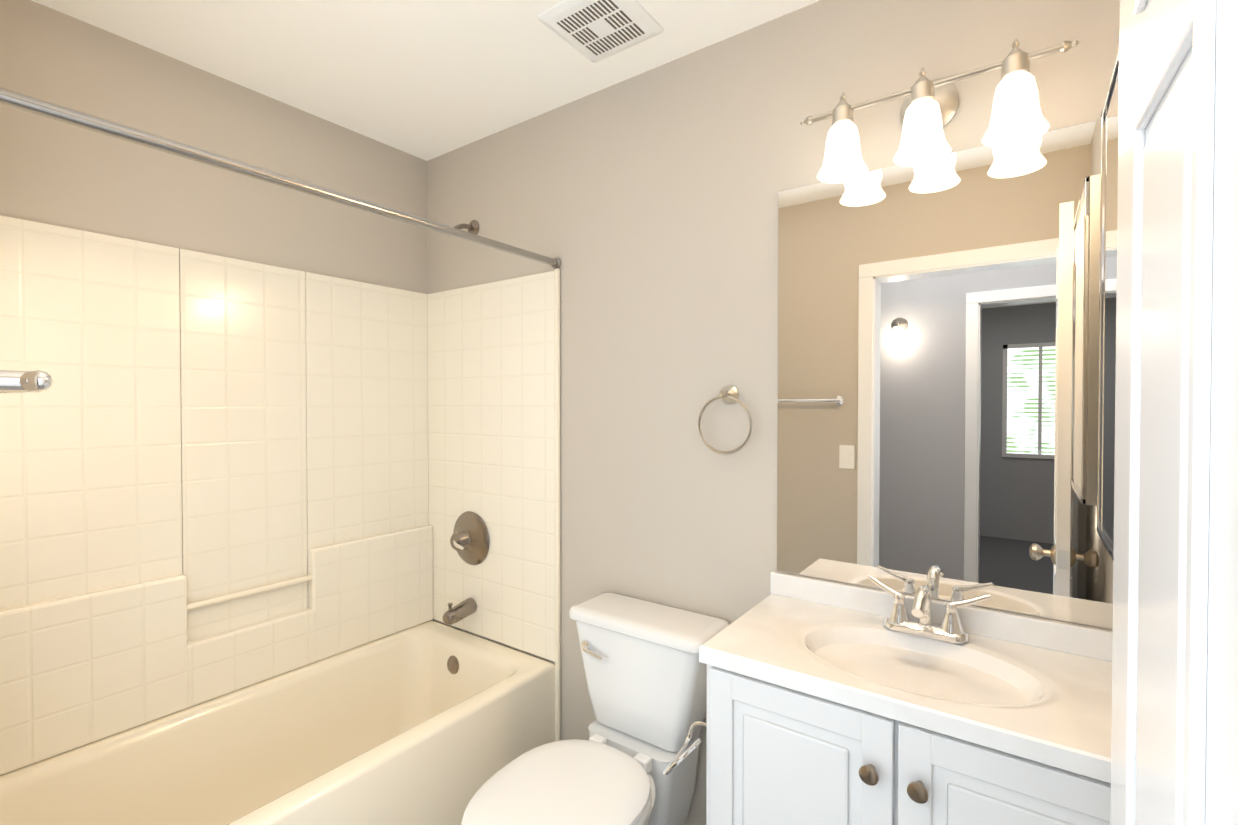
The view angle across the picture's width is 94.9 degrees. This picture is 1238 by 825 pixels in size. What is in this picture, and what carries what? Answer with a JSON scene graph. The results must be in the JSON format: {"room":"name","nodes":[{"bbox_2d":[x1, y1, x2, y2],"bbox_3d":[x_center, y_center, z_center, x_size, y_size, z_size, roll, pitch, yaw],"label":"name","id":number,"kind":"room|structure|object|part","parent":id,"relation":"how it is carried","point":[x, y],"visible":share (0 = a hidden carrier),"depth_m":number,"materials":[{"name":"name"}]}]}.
{"room":"bathroom","nodes":[
{"label":"bathroom","id":0,"kind":"room"},
{"bbox_2d":[0,0,426,293],"bbox_3d":[-1.286,0.161,1.871,0.120,2.440,1.688,1,1,36],"label":"wall","id":1,"kind":"structure","parent":0,"point":[55,172],"depth_m":1.72,"materials":[{"name":"paint"}]},
{"bbox_2d":[32,0,819,160],"bbox_3d":[-0.316,-1.074,1.157,2.510,0.050,1.688,1,1,36],"label":"ceiling","id":2,"kind":"structure","parent":0,"point":[426,80],"depth_m":1.66,"materials":[{"name":"paint"}]},
{"bbox_2d":[537,0,662,62],"bbox_3d":[-0.048,-1.047,1.538,0.250,0.014,0.250,1,1,36],"label":"ceiling vent","id":3,"kind":"object","parent":2,"relation":"in","point":[594,31],"visible":1,"depth_m":1.53,"materials":[{"name":"white plastic"}]},
{"bbox_2d":[427,0,1119,824],"bbox_3d":[0.142,0.162,1.809,2.270,2.440,0.120,1,1,36],"label":"wall","id":4,"kind":"structure","parent":0,"point":[643,206],"depth_m":1.68,"materials":[{"name":"paint"}]},
{"bbox_2d":[0,88,560,268],"bbox_3d":[-0.638,-0.512,1.396,0.040,0.040,1.446,1,1,36],"label":"shower curtain rod","id":5,"kind":"object","parent":4,"relation":"attached to","point":[18,101],"visible":0.96,"depth_m":1.16,"materials":[{"name":"silver metal"}]},
{"bbox_2d":[448,220,478,235],"bbox_3d":[-0.608,-0.711,2.186,0.066,0.090,0.126,1,1,36],"label":"shower","id":6,"kind":"object","parent":4,"relation":"attached to","point":[472,226],"visible":0.71,"depth_m":2.21,"materials":[{"name":"silver metal"}]},
{"bbox_2d":[698,385,751,453],"bbox_3d":[0.299,0.020,1.589,0.165,0.194,0.050,1,1,36],"label":"towel ring","id":7,"kind":"object","parent":4,"relation":"attached to","point":[728,394],"visible":0.96,"depth_m":1.59,"materials":[{"name":"silver metal"}]},
{"bbox_2d":[800,38,1079,183],"bbox_3d":[0.669,-0.657,1.246,0.530,0.206,0.161,1,1,36],"label":"sconce","id":8,"kind":"object","parent":4,"relation":"attached to","point":[929,108],"visible":1,"depth_m":1.20,"materials":[{"name":"white glass"}]},
{"bbox_2d":[777,120,1112,629],"bbox_3d":[0.722,-0.078,1.311,0.727,1.014,0.005,1,1,36],"label":"vanity mirror","id":9,"kind":"object","parent":4,"relation":"attached to","point":[938,356],"visible":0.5,"depth_m":1.29,"materials":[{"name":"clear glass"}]},
{"bbox_3d":[-0.351,1.416,1.141,2.270,0.050,1.568,1,1,36],"label":"floor","id":10,"kind":"structure","parent":0,"visible":0},
{"bbox_2d":[0,215,560,824],"bbox_3d":[-0.929,0.445,1.618,0.754,1.879,1.444,1,1,36],"label":"bathtub","id":11,"kind":"object","parent":10,"relation":"on","point":[262,525],"visible":0.98,"depth_m":1.80,"materials":[{"name":"beige"}]},
{"bbox_3d":[-0.618,0.600,2.197,0.212,0.418,0.134,1,1,36],"label":"valve trim","id":12,"kind":"part","parent":11,"relation":"part of","materials":[{"name":"silver metal"}]},
{"bbox_2d":[461,592,729,824],"bbox_3d":[-0.070,0.985,1.448,0.452,0.803,0.725,1,1,36],"label":"toilet","id":13,"kind":"object","parent":10,"relation":"on","point":[645,669],"visible":1,"depth_m":1.51,"materials":[{"name":"white ceramic"}]},
{"bbox_2d":[663,571,1112,824],"bbox_3d":[0.552,0.885,1.156,0.827,1.011,0.473,1,1,36],"label":"bathroom vanity","id":14,"kind":"object","parent":10,"relation":"on","point":[832,703],"visible":0.96,"depth_m":1.08,"materials":[{"name":"white wood"}]},
{"bbox_3d":[0.154,0.732,1.241,0.079,0.093,0.150,1,1,36],"label":"paper holder arm","id":15,"kind":"part","parent":14,"relation":"part of"},
{"bbox_3d":[-0.773,0.179,0.536,2.270,2.440,0.120,1,1,36],"label":"wall","id":16,"kind":"structure","parent":0,"visible":0},
{"bbox_2d":[0,370,52,393],"bbox_3d":[-0.799,-0.031,0.675,0.635,0.052,0.080,1,1,36],"label":"towel bar","id":17,"kind":"object","parent":16,"relation":"attached to","point":[12,381],"visible":1,"depth_m":0.52,"materials":[{"name":"silver metal"}]},
{"bbox_3d":[0.654,0.180,0.475,0.120,2.440,1.688,1,1,36],"label":"wall","id":18,"kind":"structure","parent":0,"visible":0},
{"bbox_2d":[1097,45,1118,559],"bbox_3d":[0.766,-0.155,0.810,0.094,0.740,0.410,1,1,36],"label":"medicine cabinet mirror","id":19,"kind":"object","parent":18,"relation":"attached to","point":[1107,316],"visible":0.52,"depth_m":0.92,"materials":[{"name":"white mirror"}]},
{"bbox_3d":[-0.213,0.363,0.136,0.836,2.083,0.152,1,1,36],"label":"door frame","id":20,"kind":"structure","parent":0,"visible":0},
{"bbox_2d":[1110,0,1237,824],"bbox_3d":[0.331,0.387,0.282,0.173,2.006,0.732,0,1,33],"label":"door","id":21,"kind":"structure","parent":20,"relation":"attached to","point":[1174,746],"depth_m":0.38,"materials":[{"name":"white wood"}]}
]}

